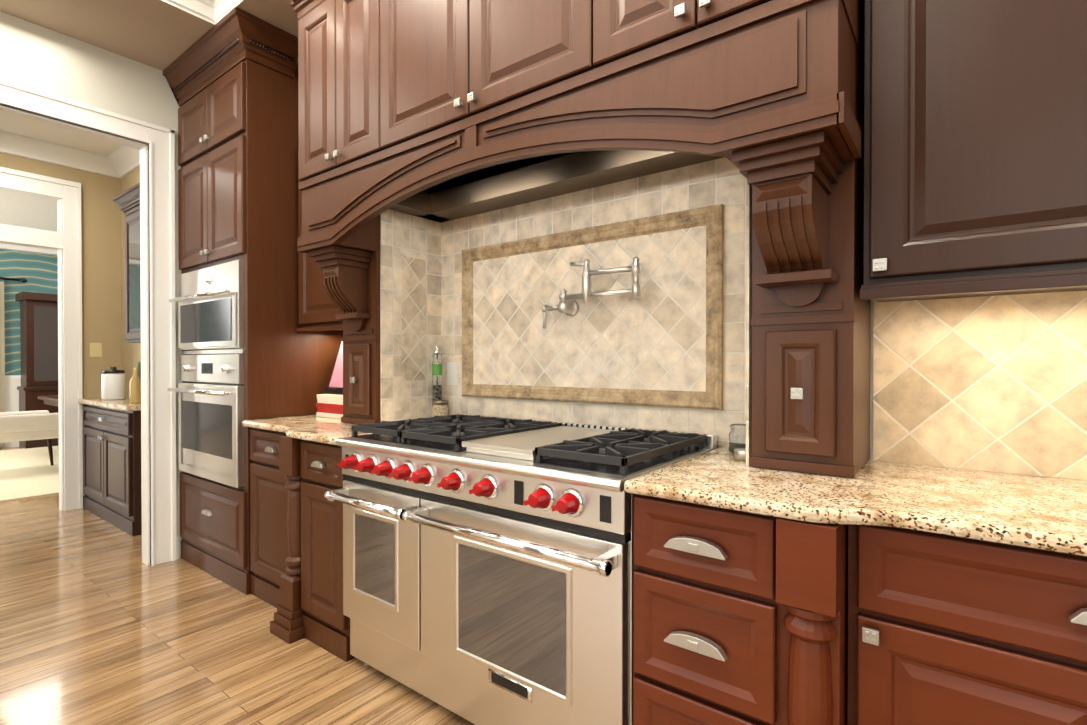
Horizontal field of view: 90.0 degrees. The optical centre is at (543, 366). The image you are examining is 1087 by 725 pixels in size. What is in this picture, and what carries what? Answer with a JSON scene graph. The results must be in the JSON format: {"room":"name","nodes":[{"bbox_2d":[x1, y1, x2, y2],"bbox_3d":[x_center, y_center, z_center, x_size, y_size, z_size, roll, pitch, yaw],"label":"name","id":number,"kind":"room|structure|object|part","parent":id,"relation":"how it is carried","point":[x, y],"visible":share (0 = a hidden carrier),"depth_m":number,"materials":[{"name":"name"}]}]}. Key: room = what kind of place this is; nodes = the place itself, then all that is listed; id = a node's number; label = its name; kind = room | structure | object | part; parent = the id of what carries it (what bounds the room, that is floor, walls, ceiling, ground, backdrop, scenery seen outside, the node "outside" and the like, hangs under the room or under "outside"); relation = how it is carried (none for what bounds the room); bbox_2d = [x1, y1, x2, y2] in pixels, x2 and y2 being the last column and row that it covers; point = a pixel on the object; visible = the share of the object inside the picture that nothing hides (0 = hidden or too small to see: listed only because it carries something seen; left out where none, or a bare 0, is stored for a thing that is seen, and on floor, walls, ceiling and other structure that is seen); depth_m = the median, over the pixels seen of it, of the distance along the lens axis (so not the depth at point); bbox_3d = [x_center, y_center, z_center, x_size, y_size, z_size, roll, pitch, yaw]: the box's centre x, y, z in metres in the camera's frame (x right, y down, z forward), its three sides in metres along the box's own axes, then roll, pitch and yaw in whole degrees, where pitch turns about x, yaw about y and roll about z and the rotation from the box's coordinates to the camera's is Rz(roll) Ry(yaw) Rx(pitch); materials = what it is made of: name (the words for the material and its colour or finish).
{"room":"kitchen","nodes":[
{"label":"kitchen","id":0,"kind":"room"},
{"bbox_2d":[0,249,57,375],"bbox_3d":[-7.461,-1.005,8.131,0.100,2.280,8.000,0,1,37],"label":"wall","id":1,"kind":"structure","parent":0,"point":[38,272],"depth_m":7.86,"materials":[{"name":"teal paint"}]},
{"bbox_2d":[0,277,27,446],"bbox_3d":[-8.047,-0.065,7.131,0.080,2.413,1.890,0,1,37],"label":"curtain","id":2,"kind":"object","parent":1,"relation":"hanging from","point":[2,364],"visible":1,"depth_m":7.69,"materials":[{"name":"beige fabric"}]},
{"bbox_3d":[-8.093,-0.028,7.079,0.070,2.340,1.550,0,1,37],"label":"panel","id":3,"kind":"part","parent":2,"relation":"part of","materials":[{"name":"beige fabric"}]},
{"bbox_3d":[-8.043,-1.238,7.120,0.070,0.067,1.890,0,1,37],"label":"rod","id":4,"kind":"part","parent":2,"relation":"part of","materials":[{"name":"black metal"}]},
{"bbox_2d":[0,243,56,447],"bbox_3d":[-7.421,-0.320,8.105,0.200,2.950,8.000,0,1,37],"label":"trim","id":5,"kind":"structure","parent":1,"relation":"attached to","point":[12,382],"depth_m":7.82,"materials":[{"name":"white wood"}]},
{"bbox_2d":[0,152,119,425],"bbox_3d":[-4.786,-0.462,3.399,0.100,3.300,3.720,0,1,37],"label":"wall","id":6,"kind":"structure","parent":0,"point":[103,216],"depth_m":4.62,"materials":[{"name":"paint"}]},
{"bbox_2d":[0,167,82,510],"bbox_3d":[-4.305,-0.166,4.002,0.136,2.700,1.390,0,1,37],"label":"door frame","id":7,"kind":"structure","parent":6,"relation":"attached to","point":[68,240],"depth_m":4.45,"materials":[{"name":"white wood"}]},
{"bbox_2d":[0,130,121,177],"bbox_3d":[-4.735,-1.696,3.276,0.120,0.130,3.600,0,1,37],"label":"crown molding","id":8,"kind":"structure","parent":6,"relation":"attached to","point":[10,143],"depth_m":4.34,"materials":[{"name":"white paint"}]},
{"bbox_2d":[90,343,101,356],"bbox_3d":[-3.797,-0.140,4.609,0.006,0.120,0.080,0,1,37],"label":"switch plate","id":9,"kind":"object","parent":6,"relation":"attached to","point":[95,349],"visible":1,"depth_m":4.61,"materials":[{"name":"beige plastic"}]},
{"bbox_2d":[0,11,182,557],"bbox_3d":[-4.038,-0.446,1.116,0.100,3.300,7.000,0,1,37],"label":"wall","id":10,"kind":"structure","parent":0,"point":[37,57],"depth_m":3.03,"materials":[{"name":"white paint"}]},
{"bbox_2d":[0,79,176,565],"bbox_3d":[-2.852,-0.122,2.672,0.164,2.630,1.770,0,1,37],"label":"door frame","id":11,"kind":"structure","parent":10,"relation":"attached to","point":[158,335],"depth_m":3.25,"materials":[{"name":"white wood"}]},
{"bbox_2d":[177,536,178,558],"bbox_3d":[-2.264,1.119,3.355,0.016,0.140,0.015,0,1,37],"label":"baseboard return","id":12,"kind":"object","parent":10,"relation":"attached to","point":[177,547],"visible":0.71,"depth_m":3.35,"materials":[{"name":"white"}]},
{"bbox_2d":[120,166,140,397],"bbox_3d":[-2.899,-0.468,4.222,1.860,3.300,0.120,0,1,37],"label":"wall","id":13,"kind":"structure","parent":0,"point":[130,353],"depth_m":4.69,"materials":[{"name":"paint"}]},
{"bbox_2d":[106,146,139,176],"bbox_3d":[-2.932,-1.702,4.088,1.760,0.130,0.120,0,1,37],"label":"crown molding","id":14,"kind":"structure","parent":13,"relation":"attached to","point":[121,161],"depth_m":4.51,"materials":[{"name":"white paint"}]},
{"bbox_2d":[112,183,140,342],"bbox_3d":[-2.701,-0.710,3.821,1.040,1.070,0.266,0,1,37],"label":"wall cabinet","id":15,"kind":"object","parent":13,"relation":"attached to","point":[127,201],"visible":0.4,"depth_m":3.92,"materials":[{"name":"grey wood"}]},
{"bbox_3d":[-2.918,-0.650,3.892,0.290,0.750,0.002,0,1,37],"label":"glass","id":16,"kind":"part","parent":15,"relation":"part of","materials":[{"name":"grey glass"}]},
{"bbox_2d":[0,0,297,231],"bbox_3d":[-2.808,-1.932,2.683,14.100,0.350,11.000,0,1,37],"label":"ceiling","id":17,"kind":"structure","parent":0,"point":[160,35],"depth_m":2.90,"materials":[{"name":"beige paint"}]},
{"bbox_2d":[161,0,195,10],"bbox_3d":[-3.614,-1.899,0.247,0.134,0.261,6.150,0,1,37],"label":"crown molding","id":18,"kind":"structure","parent":17,"relation":"attached to","point":[184,5],"depth_m":2.72,"materials":[{"name":"white paint"}]},
{"bbox_2d":[186,0,242,24],"bbox_3d":[0.738,-1.904,0.884,6.279,0.261,0.134,0,1,37],"label":"crown molding","id":19,"kind":"structure","parent":17,"relation":"attached to","point":[214,12],"depth_m":2.79,"materials":[{"name":"white paint"}]},
{"bbox_2d":[0,447,474,724],"bbox_3d":[-4.542,1.226,1.588,15.500,0.050,7.120,0,1,37],"label":"floor","id":20,"kind":"structure","parent":0,"point":[101,623],"depth_m":2.28,"materials":[{"name":"beige wood"}]},
{"bbox_2d":[0,446,58,501],"bbox_3d":[-5.654,1.160,6.640,3.800,0.012,4.200,0,1,37],"label":"area rug","id":21,"kind":"object","parent":20,"relation":"on","point":[28,473],"depth_m":5.89,"materials":[{"name":"beige carpet"}]},
{"bbox_2d":[0,410,58,465],"bbox_3d":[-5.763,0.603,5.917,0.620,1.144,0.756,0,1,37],"label":"bench","id":22,"kind":"object","parent":21,"relation":"on","point":[27,425],"visible":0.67,"depth_m":5.82,"materials":[{"name":"white fabric"}]},
{"bbox_2d":[38,395,57,406],"bbox_3d":[-5.396,0.773,6.975,2.200,0.780,1.250,0,1,37],"label":"dining table","id":23,"kind":"object","parent":21,"relation":"on","point":[52,400],"visible":0.08,"depth_m":6.89,"materials":[{"name":"brown wood"}]},
{"bbox_2d":[15,292,57,448],"bbox_3d":[-7.052,0.055,8.172,0.470,2.200,1.210,0,1,37],"label":"china cabinet","id":24,"kind":"object","parent":20,"relation":"on","point":[39,340],"visible":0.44,"depth_m":7.74,"materials":[{"name":"brown wood"}]},
{"bbox_3d":[-6.927,-0.329,8.073,0.005,1.070,0.950,0,1,37],"label":"glass","id":25,"kind":"part","parent":24,"relation":"part of","materials":[{"name":"grey glass"}]},
{"bbox_2d":[82,404,141,535],"bbox_3d":[-3.276,0.745,4.247,1.240,0.874,0.304,0,1,37],"label":"base cabinet","id":26,"kind":"object","parent":20,"relation":"on","point":[112,465],"visible":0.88,"depth_m":4.02,"materials":[{"name":"brown wood"}]},
{"bbox_2d":[78,397,140,410],"bbox_3d":[-3.286,0.286,4.253,1.245,0.040,0.301,0,1,37],"label":"countertop","id":27,"kind":"structure","parent":26,"relation":"on","point":[125,404],"depth_m":4.05,"materials":[{"name":"beige stone"}]},
{"bbox_2d":[101,367,125,399],"bbox_3d":[-3.470,0.134,4.386,0.154,0.262,0.156,0,1,37],"label":"canister","id":28,"kind":"object","parent":27,"relation":"on","point":[113,383],"visible":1,"depth_m":4.33,"materials":[{"name":"white ceramic"}]},
{"bbox_3d":[-3.470,0.029,4.385,0.146,0.052,0.148,0,1,37],"label":"lid","id":29,"kind":"part","parent":28,"relation":"part of","materials":[{"name":"black ceramic"}]},
{"bbox_2d":[129,366,140,402],"bbox_3d":[-3.005,0.137,4.006,0.074,0.261,0.076,0,1,37],"label":"bottle","id":30,"kind":"object","parent":27,"relation":"on","point":[135,389],"depth_m":3.98,"materials":[{"name":"yellow glass"}]},
{"bbox_2d":[162,7,342,594],"bbox_3d":[-1.700,-0.299,3.279,0.976,2.976,0.717,0,1,37],"label":"tall cabinet","id":31,"kind":"object","parent":20,"relation":"on","point":[249,352],"visible":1,"depth_m":2.98,"materials":[{"name":"brown wood"}]},
{"bbox_2d":[167,260,244,487],"bbox_3d":[-1.922,0.037,3.070,0.810,1.197,0.111,0,1,37],"label":"oven","id":32,"kind":"object","parent":31,"relation":"in","point":[211,301],"depth_m":3.02,"materials":[{"name":"silver metal"}]},
{"bbox_2d":[250,428,355,661],"bbox_3d":[-1.003,0.753,2.736,0.983,0.880,0.747,0,1,37],"label":"base cabinet","id":33,"kind":"object","parent":20,"relation":"on","point":[296,542],"visible":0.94,"depth_m":2.38,"materials":[{"name":"brown wood"}]},
{"bbox_2d":[242,415,371,444],"bbox_3d":[-0.996,0.295,2.743,0.984,0.032,0.722,0,1,37],"label":"countertop","id":34,"kind":"structure","parent":33,"relation":"on","point":[315,428],"depth_m":2.57,"materials":[{"name":"beige stone"}]},
{"bbox_2d":[316,394,342,418],"bbox_3d":[-1.096,0.215,3.007,0.297,0.122,0.180,0,1,37],"label":"books","id":35,"kind":"object","parent":34,"relation":"on","point":[329,405],"visible":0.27,"depth_m":2.94,"materials":[{"name":"beige paper"}]},
{"bbox_2d":[325,342,342,394],"bbox_3d":[-1.114,0.005,3.040,0.213,0.296,0.127,0,1,37],"label":"cookbook stand","id":36,"kind":"object","parent":35,"relation":"on","point":[336,381],"visible":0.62,"depth_m":3.06,"materials":[{"name":"pink"}]},
{"bbox_2d":[329,342,342,387],"bbox_3d":[-1.104,-0.012,3.050,0.210,0.261,0.092,0,1,37],"label":"book","id":37,"kind":"object","parent":36,"relation":"on","point":[336,381],"depth_m":3.07,"materials":[{"name":"pink paper"}]},
{"bbox_2d":[432,346,441,407],"bbox_3d":[-0.536,0.086,2.743,0.048,0.385,0.049,0,1,37],"label":"bottle","id":38,"kind":"object","parent":34,"relation":"on","point":[437,375],"visible":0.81,"depth_m":2.72,"materials":[{"name":"clear glass"}]},
{"bbox_2d":[432,400,448,416],"bbox_3d":[-0.502,0.221,2.654,0.081,0.116,0.082,0,1,37],"label":"spice jar","id":39,"kind":"object","parent":34,"relation":"on","point":[440,408],"visible":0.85,"depth_m":2.62,"materials":[{"name":"beige glass"}]},
{"bbox_3d":[-0.502,0.173,2.654,0.073,0.021,0.074,0,1,37],"label":"lid","id":40,"kind":"part","parent":39,"relation":"part of","materials":[{"name":"brown metal"}]},
{"bbox_2d":[324,414,717,724],"bbox_3d":[-0.117,0.715,2.025,1.276,0.966,0.764,0,1,37],"label":"range","id":41,"kind":"object","parent":20,"relation":"on","point":[487,570],"visible":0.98,"depth_m":1.70,"materials":[{"name":"silver metal"}]},
{"bbox_3d":[-0.336,0.744,1.813,1.000,0.340,0.002,0,1,37],"label":"glass","id":42,"kind":"part","parent":41,"relation":"part of","materials":[{"name":"grey"}]},
{"bbox_2d":[633,494,852,724],"bbox_3d":[0.621,0.761,1.534,0.481,0.880,0.687,0,1,37],"label":"base cabinet","id":43,"kind":"object","parent":20,"relation":"on","point":[742,618],"depth_m":1.24,"materials":[{"name":"brown wood"}]},
{"bbox_2d":[849,525,1086,724],"bbox_3d":[1.194,0.764,1.140,0.901,0.880,0.617,0,1,37],"label":"base cabinet","id":44,"kind":"object","parent":20,"relation":"on","point":[944,629],"depth_m":1.05,"materials":[{"name":"brown wood"}]},
{"bbox_2d":[624,447,1086,556],"bbox_3d":[1.435,0.308,0.887,2.556,0.032,0.722,0,1,37],"label":"countertop","id":45,"kind":"structure","parent":44,"relation":"on","point":[1040,512],"depth_m":1.22,"materials":[{"name":"beige stone"}]},
{"bbox_2d":[729,423,745,452],"bbox_3d":[0.648,0.237,1.801,0.065,0.095,0.066,0,1,37],"label":"glass jar","id":46,"kind":"object","parent":45,"relation":"on","point":[737,436],"visible":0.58,"depth_m":1.78,"materials":[{"name":"clear glass"}]},
{"bbox_2d":[734,448,745,460],"bbox_3d":[0.618,0.270,1.674,0.059,0.031,0.060,0,1,37],"label":"tin","id":47,"kind":"object","parent":45,"relation":"on","point":[739,454],"visible":0.67,"depth_m":1.66,"materials":[{"name":"silver metal"}]},
{"bbox_2d":[718,300,1086,480],"bbox_3d":[0.912,-0.451,1.815,7.120,3.300,0.120,0,1,37],"label":"wall","id":48,"kind":"structure","parent":0,"point":[871,396],"depth_m":1.67,"materials":[{"name":"beige tile"}]},
{"bbox_2d":[296,150,342,331],"bbox_3d":[-1.075,-0.658,3.026,0.503,1.862,0.357,0,1,37],"label":"upper cabinet","id":49,"kind":"object","parent":48,"relation":"attached to","point":[319,309],"visible":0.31,"depth_m":2.95,"materials":[{"name":"brown wood"}]},
{"bbox_2d":[380,209,440,420],"bbox_3d":[-0.650,-0.234,2.690,0.008,1.026,0.368,0,1,37],"label":"wall tile","id":50,"kind":"structure","parent":48,"relation":"attached to","point":[406,235],"depth_m":2.63,"materials":[{"name":"tile"}]},
{"bbox_2d":[402,256,424,380],"bbox_3d":[-0.642,-0.234,2.692,0.001,0.606,0.145,0,1,37],"label":"wall tiles","id":51,"kind":"structure","parent":48,"relation":"attached to","point":[413,319],"depth_m":2.69,"materials":[{"name":"tile"}]},
{"bbox_2d":[289,0,870,477],"bbox_3d":[-0.119,-0.749,2.079,2.325,2.059,0.701,0,1,37],"label":"mantle","id":52,"kind":"object","parent":48,"relation":"attached to","point":[441,110],"visible":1,"depth_m":1.54,"materials":[{"name":"brown wood"}]},
{"bbox_2d":[462,204,723,409],"bbox_3d":[0.115,-0.213,2.321,1.304,0.728,0.026,0,1,37],"label":"frame","id":53,"kind":"object","parent":48,"relation":"attached to","point":[711,218],"visible":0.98,"depth_m":2.15,"materials":[{"name":"tile"}]},
{"bbox_2d":[441,157,746,446],"bbox_3d":[0.126,-0.241,2.336,1.670,1.046,0.010,0,1,37],"label":"wall tile","id":54,"kind":"structure","parent":48,"relation":"attached to","point":[723,181],"depth_m":2.18,"materials":[{"name":"tile"}]},
{"bbox_2d":[447,362,456,384],"bbox_3d":[-0.467,0.035,2.781,0.070,0.115,0.004,0,1,37],"label":"outlet","id":55,"kind":"object","parent":54,"relation":"attached to","point":[451,373],"visible":1,"depth_m":2.78,"materials":[{"name":"white plastic"}]},
{"bbox_2d":[473,225,705,391],"bbox_3d":[0.122,-0.213,2.331,1.180,0.604,0.002,0,1,37],"label":"field","id":56,"kind":"object","parent":54,"relation":"attached to","point":[652,336],"visible":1,"depth_m":2.25,"materials":[{"name":"tile"}]},
{"bbox_2d":[541,257,640,327],"bbox_3d":[0.185,-0.296,2.210,0.477,0.265,0.112,0,1,37],"label":"pot filler","id":57,"kind":"object","parent":56,"relation":"attached to","point":[570,308],"visible":1,"depth_m":2.16,"materials":[{"name":"silver metal"}]},
{"bbox_2d":[746,179,751,464],"bbox_3d":[0.688,-0.227,1.703,0.008,1.026,0.312,0,1,37],"label":"wall tile","id":58,"kind":"structure","parent":48,"relation":"attached to","point":[748,323],"depth_m":1.58,"materials":[{"name":"tile"}]},
{"bbox_2d":[860,0,1086,301],"bbox_3d":[1.207,-0.982,1.285,0.739,1.579,0.352,0,1,37],"label":"upper cabinet","id":59,"kind":"object","parent":48,"relation":"attached to","point":[975,148],"depth_m":1.24,"materials":[{"name":"brown wood"}]},
{"bbox_3d":[0.829,-0.249,1.339,0.030,0.030,0.027,0,1,37],"label":"knob","id":60,"kind":"part","parent":59,"relation":"part of","materials":[{"name":"grey metal"}]},
{"bbox_2d":[873,290,1086,479],"bbox_3d":[1.839,0.048,1.029,2.088,0.486,0.010,0,1,37],"label":"wall tile","id":61,"kind":"structure","parent":48,"relation":"attached to","point":[998,383],"depth_m":1.50,"materials":[{"name":"tile"}]}
]}

